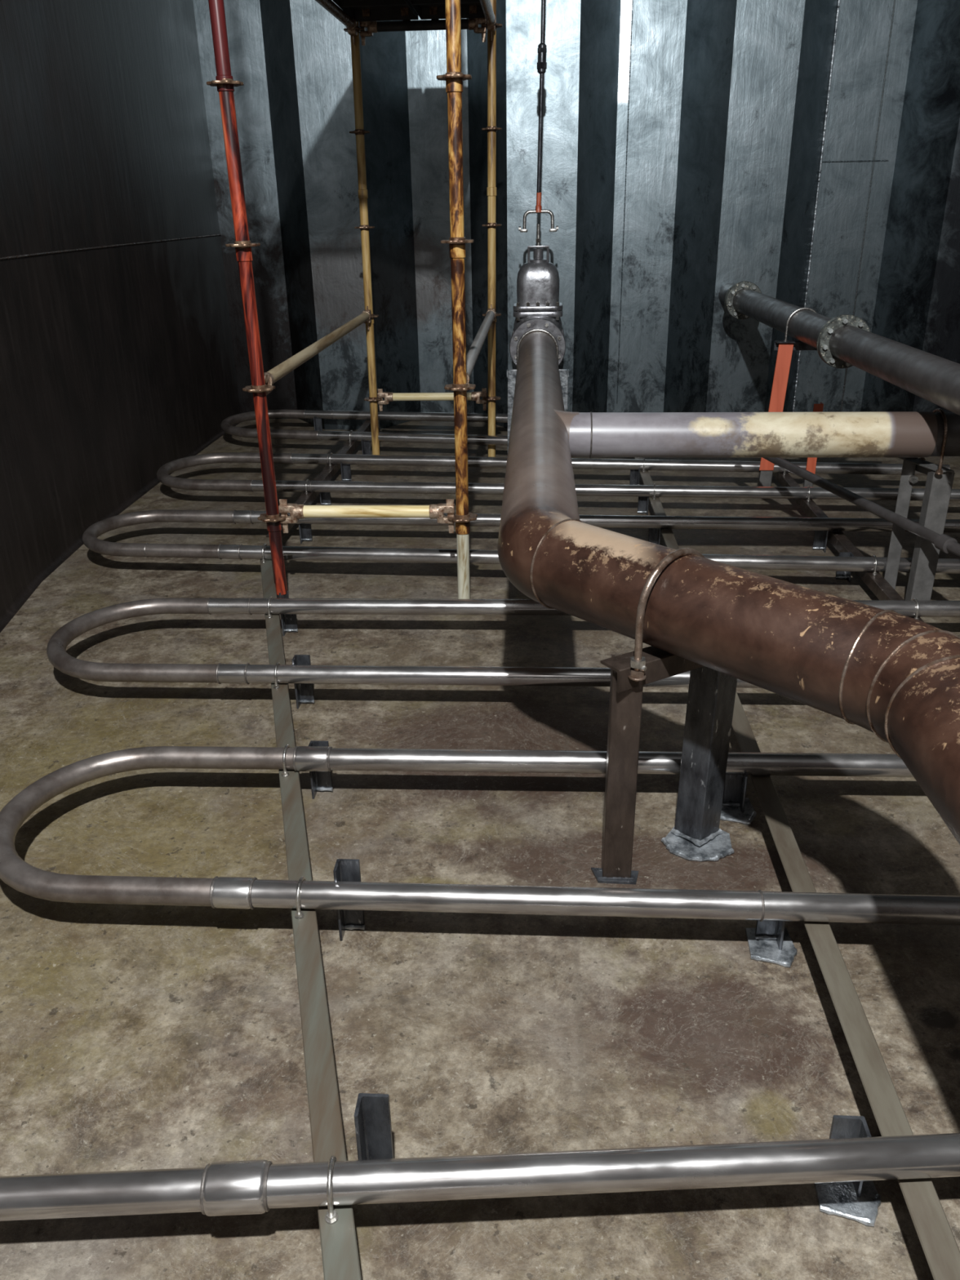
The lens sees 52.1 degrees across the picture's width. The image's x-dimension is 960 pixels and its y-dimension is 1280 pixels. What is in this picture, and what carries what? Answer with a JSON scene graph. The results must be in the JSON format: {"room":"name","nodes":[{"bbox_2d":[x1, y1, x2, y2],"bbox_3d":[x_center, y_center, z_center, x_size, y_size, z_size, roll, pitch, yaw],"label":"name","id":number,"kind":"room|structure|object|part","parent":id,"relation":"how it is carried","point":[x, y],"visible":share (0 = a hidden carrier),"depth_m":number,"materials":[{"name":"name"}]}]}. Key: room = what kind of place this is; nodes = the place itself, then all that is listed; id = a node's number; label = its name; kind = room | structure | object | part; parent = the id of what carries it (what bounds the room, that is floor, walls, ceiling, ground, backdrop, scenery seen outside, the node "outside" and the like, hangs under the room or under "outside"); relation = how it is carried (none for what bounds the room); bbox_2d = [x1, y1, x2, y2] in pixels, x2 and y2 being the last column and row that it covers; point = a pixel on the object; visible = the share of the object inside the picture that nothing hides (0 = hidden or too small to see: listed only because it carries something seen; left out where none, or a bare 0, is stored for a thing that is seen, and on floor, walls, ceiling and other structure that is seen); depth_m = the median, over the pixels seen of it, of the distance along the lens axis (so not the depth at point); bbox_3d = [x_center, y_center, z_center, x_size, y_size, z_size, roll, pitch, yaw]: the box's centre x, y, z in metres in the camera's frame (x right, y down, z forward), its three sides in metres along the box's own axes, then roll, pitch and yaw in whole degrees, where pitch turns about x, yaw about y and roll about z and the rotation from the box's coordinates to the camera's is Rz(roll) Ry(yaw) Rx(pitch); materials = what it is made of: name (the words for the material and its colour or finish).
{"room":"ship cargo tank","nodes":[
{"label":"ship cargo tank","id":0,"kind":"room"},
{"bbox_2d":[0,0,240,632],"bbox_3d":[-1.931,-1.963,2.523,0.220,4.600,9.204,-1,24,0],"label":"wall","id":1,"kind":"structure","parent":0,"point":[117,364],"depth_m":5.09,"materials":[{"name":"black metal"}]},
{"bbox_2d":[0,233,221,260],"bbox_3d":[-1.939,-1.945,4.892,0.142,0.014,4.888,-1,24,1],"label":"trim","id":2,"kind":"structure","parent":1,"relation":"attached to","point":[219,234],"depth_m":5.09,"materials":[{"name":"brown metal"}]},
{"bbox_2d":[0,418,959,1279],"bbox_3d":[0.599,0.200,3.287,5.900,0.060,9.300,0,24,3],"label":"floor","id":3,"kind":"structure","parent":0,"point":[133,1037],"depth_m":2.16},
{"bbox_2d":[206,0,288,598],"bbox_3d":[-0.849,-1.787,3.311,0.126,3.600,0.114,0,24,3],"label":"upright","id":4,"kind":"object","parent":3,"relation":"on","point":[224,82],"visible":0.99,"depth_m":3.51,"materials":[{"name":"red-stained wood"},{"name":"dark red paint"},{"name":"rusty steel"}]},
{"bbox_2d":[263,306,371,395],"bbox_3d":[-0.753,-1.456,4.848,0.065,0.137,2.485,1,24,4],"label":"scaffold ledger","id":5,"kind":"object","parent":4,"relation":"attached to","point":[280,371],"visible":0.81,"depth_m":4.48,"materials":[{"name":"grey metal"}]},
{"bbox_2d":[315,0,357,44],"bbox_3d":[-0.775,-2.826,4.238,0.065,0.137,2.485,1,24,4],"label":"scaffold ledger","id":6,"kind":"object","parent":4,"relation":"attached to","point":[330,6],"visible":0.99,"depth_m":4.99,"materials":[{"name":"metal"}]},
{"bbox_2d":[278,498,454,533],"bbox_3d":[-0.444,-0.487,3.865,0.692,0.137,0.057,0,24,3],"label":"scaffold ledger","id":7,"kind":"object","parent":4,"relation":"attached to","point":[297,512],"visible":0.99,"depth_m":3.84,"materials":[{"name":"beige metal"}]},
{"bbox_2d":[266,417,371,543],"bbox_3d":[-0.879,-1.029,5.825,0.428,0.170,2.735,-3,24,-3],"label":"support","id":8,"kind":"object","parent":3,"relation":"on","point":[307,498],"visible":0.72,"depth_m":5.70,"materials":[{"name":"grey metal"}]},
{"bbox_3d":[-0.848,-0.522,4.773,0.050,0.100,0.045,0,24,3],"label":"stub post","id":9,"kind":"part","parent":8,"relation":"part of","materials":[{"name":"metal"}]},
{"bbox_3d":[-1.162,-1.541,7.048,0.050,0.120,0.045,0,24,3],"label":"stub post","id":10,"kind":"part","parent":8,"relation":"part of","materials":[{"name":"metal"}]},
{"bbox_3d":[-0.841,-0.784,5.336,0.050,0.120,0.045,0,24,3],"label":"stub post","id":11,"kind":"part","parent":8,"relation":"part of","materials":[{"name":"metal"}]},
{"bbox_3d":[-0.791,-0.992,5.800,0.050,0.120,0.045,0,24,3],"label":"stub post","id":12,"kind":"part","parent":8,"relation":"part of","materials":[{"name":"metal"}]},
{"bbox_2d":[220,409,507,445],"bbox_3d":[0.328,-1.390,6.469,4.302,0.065,0.784,4,24,11],"label":"coil","id":13,"kind":"object","parent":8,"relation":"on","point":[226,424],"visible":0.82,"depth_m":6.52,"materials":[{"name":"metal"}]},
{"bbox_3d":[0.575,-1.511,6.732,3.725,0.060,0.060,3,24,10],"label":"pipe leg","id":14,"kind":"part","parent":13,"relation":"part of","materials":[{"name":"metal"}]},
{"bbox_3d":[0.656,-1.218,6.070,3.484,0.060,0.060,4,24,11],"label":"pipe leg","id":15,"kind":"part","parent":13,"relation":"part of","materials":[{"name":"metal"}]},
{"bbox_3d":[-0.735,-1.240,6.354,0.050,0.120,0.045,0,24,3],"label":"stub post","id":16,"kind":"part","parent":8,"relation":"part of","materials":[{"name":"metal"}]},
{"bbox_2d":[156,452,959,501],"bbox_3d":[0.356,-0.907,5.384,4.399,0.065,0.684,2,24,6],"label":"coil","id":17,"kind":"object","parent":8,"relation":"on","point":[162,473],"visible":0.88,"depth_m":5.29,"materials":[{"name":"metal"}]},
{"bbox_3d":[0.643,-0.772,5.069,3.751,0.060,0.060,2,24,6],"label":"pipe leg","id":18,"kind":"part","parent":17,"relation":"part of","materials":[{"name":"metal"}]},
{"bbox_3d":[0.711,-0.997,5.572,3.686,0.060,0.060,2,24,8],"label":"pipe leg","id":19,"kind":"part","parent":17,"relation":"part of","materials":[{"name":"metal"}]},
{"bbox_2d":[259,543,393,1279],"bbox_3d":[-0.506,0.288,2.828,0.158,0.190,3.370,-6,25,-12],"label":"support","id":20,"kind":"object","parent":3,"relation":"on","point":[372,1117],"visible":0.65,"depth_m":1.89,"materials":[{"name":"paint"}]},
{"bbox_3d":[-0.728,-0.078,3.746,0.050,0.120,0.045,0,24,3],"label":"stub post","id":21,"kind":"part","parent":20,"relation":"part of","materials":[{"name":"metal"}]},
{"bbox_3d":[-0.574,0.137,3.190,0.050,0.175,0.045,0,24,3],"label":"stub post","id":22,"kind":"part","parent":20,"relation":"part of","materials":[{"name":"metal"}]},
{"bbox_3d":[-0.440,0.358,2.705,0.050,0.160,0.045,0,24,3],"label":"stub post","id":23,"kind":"part","parent":20,"relation":"part of","materials":[{"name":"metal"}]},
{"bbox_3d":[-0.288,0.576,2.172,0.050,0.190,0.045,0,24,3],"label":"stub post","id":24,"kind":"part","parent":20,"relation":"part of","materials":[{"name":"metal"}]},
{"bbox_3d":[-0.172,0.828,1.608,0.050,0.185,0.045,0,24,3],"label":"stub post","id":25,"kind":"part","parent":20,"relation":"part of","materials":[{"name":"metal"}]},
{"bbox_2d":[0,746,959,925],"bbox_3d":[0.625,0.442,2.344,3.630,0.069,0.656,0,24,3],"label":"coil","id":26,"kind":"object","parent":20,"relation":"on","point":[219,892],"visible":0.99,"depth_m":2.14,"materials":[{"name":"metal"}]},
{"bbox_3d":[0.920,0.564,2.057,3.003,0.060,0.062,0,24,3],"label":"pipe leg","id":27,"kind":"part","parent":26,"relation":"part of","materials":[{"name":"metal"}]},
{"bbox_3d":[0.979,0.329,2.584,2.955,0.060,0.060,0,24,3],"label":"pipe leg","id":28,"kind":"part","parent":26,"relation":"part of","materials":[{"name":"metal"}]},
{"bbox_2d":[0,1133,959,1221],"bbox_3d":[0.488,0.915,1.287,3.573,0.073,0.926,0,24,3],"label":"coil","id":29,"kind":"object","parent":20,"relation":"on","point":[249,1187],"visible":1,"depth_m":1.49,"materials":[{"name":"metal"}]},
{"bbox_3d":[0.939,0.796,1.536,2.713,0.060,0.060,-2,24,-2],"label":"pipe leg","id":30,"kind":"part","parent":29,"relation":"part of","materials":[{"name":"metal"}]},
{"bbox_2d":[46,597,959,688],"bbox_3d":[0.504,-0.002,3.346,4.000,0.069,0.662,0,24,3],"label":"coil","id":31,"kind":"object","parent":20,"relation":"on","point":[56,653],"visible":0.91,"depth_m":3.16,"materials":[{"name":"metal"}]},
{"bbox_3d":[0.824,0.119,3.060,3.325,0.060,0.060,0,24,3],"label":"pipe leg","id":32,"kind":"part","parent":31,"relation":"part of","materials":[{"name":"metal"}]},
{"bbox_3d":[0.752,-0.118,3.596,3.537,0.060,0.060,0,24,3],"label":"pipe leg","id":33,"kind":"part","parent":31,"relation":"part of","materials":[{"name":"metal"}]},
{"bbox_2d":[343,21,382,454],"bbox_3d":[-0.686,-2.823,5.630,0.139,3.600,0.114,0,24,3],"label":"upright","id":34,"kind":"object","parent":3,"relation":"on","point":[359,131],"visible":0.82,"depth_m":5.78,"materials":[{"name":"metal"}]},
{"bbox_2d":[359,17,486,45],"bbox_3d":[-0.312,-3.341,5.374,0.695,0.137,0.057,0,24,3],"label":"scaffold ledger","id":35,"kind":"object","parent":34,"relation":"attached to","point":[470,24],"visible":0.92,"depth_m":5.35,"materials":[{"name":"metal"}]},
{"bbox_2d":[332,0,418,21],"bbox_3d":[-0.582,-2.888,4.200,0.350,0.065,2.616,0,24,3],"label":"plank","id":36,"kind":"object","parent":35,"relation":"on","point":[358,10],"visible":0.87,"depth_m":5.29,"materials":[{"name":"wood"}]},
{"bbox_2d":[408,0,484,19],"bbox_3d":[-0.215,-2.885,4.178,0.355,0.065,2.616,0,24,3],"label":"plank","id":37,"kind":"object","parent":35,"relation":"on","point":[425,9],"visible":0.75,"depth_m":5.28,"materials":[{"name":"wood"}]},
{"bbox_2d":[377,387,487,410],"bbox_3d":[-0.300,-1.514,6.189,0.689,0.137,0.057,0,24,3],"label":"scaffold ledger","id":38,"kind":"object","parent":34,"relation":"attached to","point":[473,396],"visible":0.96,"depth_m":6.17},
{"bbox_2d":[436,0,477,599],"bbox_3d":[-0.083,-1.781,3.264,0.134,3.600,0.114,0,24,3],"label":"upright","id":39,"kind":"object","parent":3,"relation":"on","point":[454,78],"visible":1,"depth_m":3.47,"materials":[{"name":"wood"},{"name":"rusty steel"}]},
{"bbox_2d":[466,304,495,382],"bbox_3d":[-0.001,-1.450,4.803,0.061,0.137,2.485,0,24,3],"label":"scaffold ledger","id":40,"kind":"object","parent":39,"relation":"attached to","point":[472,356],"visible":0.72,"depth_m":4.58,"materials":[{"name":"grey metal"}]},
{"bbox_2d":[480,0,502,457],"bbox_3d":[0.065,-2.817,5.584,0.146,3.601,0.114,0,24,3],"label":"upright","id":41,"kind":"object","parent":3,"relation":"on","point":[491,128],"visible":0.8,"depth_m":5.70,"materials":[{"name":"metal"}]},
{"bbox_2d":[479,0,496,40],"bbox_3d":[-0.013,-2.820,4.191,0.065,0.137,2.485,1,24,4],"label":"scaffold ledger","id":42,"kind":"object","parent":41,"relation":"attached to","point":[491,20],"visible":1,"depth_m":5.02,"materials":[{"name":"metal"}]},
{"bbox_2d":[506,328,568,448],"bbox_3d":[0.349,-1.464,5.958,0.370,0.815,0.055,0,24,3],"label":"trestle","id":43,"kind":"object","parent":3,"relation":"on","point":[564,373],"visible":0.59,"depth_m":5.89,"materials":[{"name":"metal"}]},
{"bbox_3d":[0.194,-1.355,6.014,0.055,0.576,0.050,0,24,3],"label":"post","id":44,"kind":"part","parent":43,"relation":"part of","materials":[{"name":"metal"}]},
{"bbox_3d":[0.509,-1.353,5.995,0.055,0.576,0.050,0,24,3],"label":"post","id":45,"kind":"part","parent":43,"relation":"part of","materials":[{"name":"metal"}]},
{"bbox_2d":[591,547,737,884],"bbox_3d":[0.448,0.166,2.295,0.399,0.819,0.165,-11,26,-21],"label":"support","id":46,"kind":"object","parent":3,"relation":"on","point":[696,835],"visible":0.8,"depth_m":2.33,"materials":[{"name":"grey metal"}]},
{"bbox_3d":[0.329,0.306,2.280,0.072,0.574,0.055,0,24,3],"label":"post","id":47,"kind":"part","parent":46,"relation":"part of","materials":[{"name":"brown metal"}]},
{"bbox_3d":[0.555,0.254,2.389,0.125,0.574,0.061,0,24,3],"label":"post","id":48,"kind":"part","parent":46,"relation":"part of","materials":[{"name":"metal"}]},
{"bbox_2d":[497,331,959,844],"bbox_3d":[1.634,-0.559,3.176,3.152,0.228,5.953,0,24,3],"label":"pipe","id":49,"kind":"object","parent":46,"relation":"on","point":[894,676],"visible":0.98,"depth_m":2.12,"materials":[{"name":"metal"}]},
{"bbox_2d":[509,224,565,366],"bbox_3d":[0.372,-2.201,6.283,0.340,0.855,0.970,0,24,3],"label":"valve","id":50,"kind":"object","parent":49,"relation":"attached to","point":[537,305],"visible":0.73,"depth_m":5.96,"materials":[{"name":"metal"}]},
{"bbox_2d":[518,0,558,232],"bbox_3d":[0.324,-3.947,5.248,0.238,3.267,0.064,0,24,3],"label":"spindle","id":51,"kind":"object","parent":50,"relation":"attached to","point":[542,46],"visible":1,"depth_m":5.66,"materials":[{"name":"metal"}]},
{"bbox_2d":[535,191,542,212],"bbox_3d":[0.349,-2.607,5.851,0.040,0.110,0.040,0,24,3],"label":"socket","id":52,"kind":"object","parent":51,"relation":"attached to","point":[538,207],"depth_m":5.84,"materials":[{"name":"metal"}]},
{"bbox_3d":[0.347,-4.042,5.198,0.080,3.054,0.027,12,27,28],"label":"rod","id":53,"kind":"part","parent":51,"relation":"part of","materials":[{"name":"metal"}]},
{"bbox_3d":[0.353,-2.431,5.929,0.029,0.145,0.034,0,24,3],"label":"stem","id":54,"kind":"part","parent":50,"relation":"part of","materials":[{"name":"metal"}]},
{"bbox_2d":[758,306,817,486],"bbox_3d":[1.638,-1.237,5.184,0.280,0.986,0.110,0,24,3],"label":"support post","id":55,"kind":"object","parent":3,"relation":"on","point":[784,348],"visible":0.62,"depth_m":5.10,"materials":[{"name":"red metal"}]},
{"bbox_3d":[1.572,-1.226,5.175,0.160,0.655,0.054,-19,29,-34],"label":"post","id":56,"kind":"part","parent":55,"relation":"part of","materials":[{"name":"metal"}]},
{"bbox_2d":[718,280,959,415],"bbox_3d":[1.637,-1.358,4.455,0.231,0.230,4.823,0,24,2],"label":"pipe","id":57,"kind":"object","parent":55,"relation":"on","point":[844,340],"visible":1,"depth_m":4.16,"materials":[{"name":"grey metal"}]},
{"bbox_2d":[629,457,959,1279],"bbox_3d":[0.784,-0.249,4.007,0.157,0.173,6.200,0,24,3],"label":"support","id":58,"kind":"object","parent":3,"relation":"on","point":[771,941],"visible":0.55,"depth_m":1.83,"materials":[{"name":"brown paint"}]},
{"bbox_2d":[82,509,959,573],"bbox_3d":[0.371,-0.446,4.348,4.421,0.069,0.614,1,24,6],"label":"coil","id":59,"kind":"object","parent":58,"relation":"on","point":[241,552],"visible":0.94,"depth_m":4.31,"materials":[{"name":"metal"}]},
{"bbox_3d":[0.708,-0.332,4.077,3.693,0.060,0.060,2,24,6],"label":"pipe leg","id":60,"kind":"part","parent":59,"relation":"part of","materials":[{"name":"metal"}]},
{"bbox_3d":[0.695,-0.549,4.567,3.779,0.060,0.060,1,24,6],"label":"pipe leg","id":61,"kind":"part","parent":59,"relation":"part of","materials":[{"name":"metal"}]},
{"bbox_3d":[0.877,-0.921,5.570,0.050,0.120,0.045,0,24,3],"label":"stub post","id":62,"kind":"part","parent":58,"relation":"part of","materials":[{"name":"metal"}]},
{"bbox_3d":[0.847,-0.709,5.096,0.050,0.120,0.045,0,24,3],"label":"stub post","id":63,"kind":"part","parent":58,"relation":"part of","materials":[{"name":"metal"}]},
{"bbox_3d":[0.814,-0.481,4.586,0.050,0.120,0.045,0,24,3],"label":"stub post","id":64,"kind":"part","parent":58,"relation":"part of","materials":[{"name":"metal"}]},
{"bbox_3d":[0.676,0.402,2.608,0.050,0.120,0.045,0,24,3],"label":"stub post","id":65,"kind":"part","parent":58,"relation":"part of","materials":[{"name":"metal"}]},
{"bbox_3d":[0.630,0.617,2.131,0.050,0.118,0.045,0,24,3],"label":"stub post","id":66,"kind":"part","parent":58,"relation":"part of","materials":[{"name":"metal"}]},
{"bbox_3d":[0.596,0.843,1.598,0.050,0.140,0.045,0,24,3],"label":"stub post","id":67,"kind":"part","parent":58,"relation":"part of","materials":[{"name":"metal"}]},
{"bbox_2d":[804,402,823,487],"bbox_3d":[1.782,-1.016,5.273,0.050,0.505,0.050,0,24,3],"label":"support post","id":68,"kind":"object","parent":3,"relation":"on","point":[811,461],"visible":0.25,"depth_m":5.27,"materials":[{"name":"red metal"}]},
{"bbox_2d":[772,469,924,622],"bbox_3d":[1.599,-0.488,4.506,0.117,0.170,3.000,0,24,3],"label":"support","id":69,"kind":"object","parent":3,"relation":"on","point":[875,581],"visible":0.48,"depth_m":4.33,"materials":[{"name":"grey metal"}]},
{"bbox_3d":[1.567,-0.467,4.521,0.050,0.120,0.045,0,24,3],"label":"stub post","id":70,"kind":"part","parent":69,"relation":"part of","materials":[{"name":"metal"}]},
{"bbox_3d":[1.546,-0.308,4.166,0.050,0.120,0.045,0,24,3],"label":"stub post","id":71,"kind":"part","parent":69,"relation":"part of","materials":[{"name":"metal"}]},
{"bbox_2d":[884,408,955,600],"bbox_3d":[1.677,-0.495,3.764,0.085,0.785,0.252,-7,25,-13],"label":"support","id":72,"kind":"object","parent":3,"relation":"on","point":[940,479],"visible":0.84,"depth_m":3.75,"materials":[{"name":"grey metal"}]},
{"bbox_2d":[762,457,959,556],"bbox_3d":[1.573,-0.554,4.002,0.058,0.059,2.310,-6,24,-10],"label":"drain pipe","id":73,"kind":"object","parent":72,"relation":"attached to","point":[944,543],"visible":0.86,"depth_m":3.91,"materials":[{"name":"grey metal"}]},
{"bbox_3d":[1.651,-0.442,3.898,0.052,0.580,0.060,0,24,3],"label":"post","id":74,"kind":"part","parent":72,"relation":"part of","materials":[{"name":"grey metal"}]},
{"bbox_3d":[1.709,-0.368,3.746,0.080,0.565,0.060,0,24,3],"label":"post","id":75,"kind":"part","parent":72,"relation":"part of","materials":[{"name":"grey metal"}]},
{"bbox_2d":[192,0,959,429],"bbox_3d":[0.743,-3.712,6.336,5.407,4.600,0.420,0,24,3],"label":"wall","id":76,"kind":"structure","parent":0,"point":[728,98],"depth_m":6.63,"materials":[{"name":"grey metal"}]},
{"bbox_2d":[616,0,633,404],"bbox_3d":[1.003,-3.193,6.758,0.010,3.100,0.010,0,24,3],"label":"trim","id":77,"kind":"structure","parent":76,"relation":"attached to","point":[632,0],"depth_m":6.80,"materials":[{"name":"grey metal"}]},
{"bbox_2d":[792,0,839,412],"bbox_3d":[2.308,-3.318,6.615,0.017,3.600,0.017,0,24,3],"label":"trim","id":78,"kind":"structure","parent":76,"relation":"attached to","point":[838,2],"depth_m":6.69,"materials":[{"name":"metal"}]},
{"bbox_2d":[819,160,888,162],"bbox_3d":[2.520,-3.236,6.642,0.470,0.012,0.012,0,24,3],"label":"trim","id":79,"kind":"structure","parent":76,"relation":"attached to","point":[858,161],"depth_m":6.64,"materials":[{"name":"grey metal"}]},
{"bbox_2d":[840,0,895,411],"bbox_3d":[2.659,-3.225,6.637,0.014,3.400,0.014,0,24,3],"label":"trim","id":80,"kind":"structure","parent":76,"relation":"attached to","point":[893,11],"depth_m":6.65,"materials":[{"name":"grey metal"}]}
]}

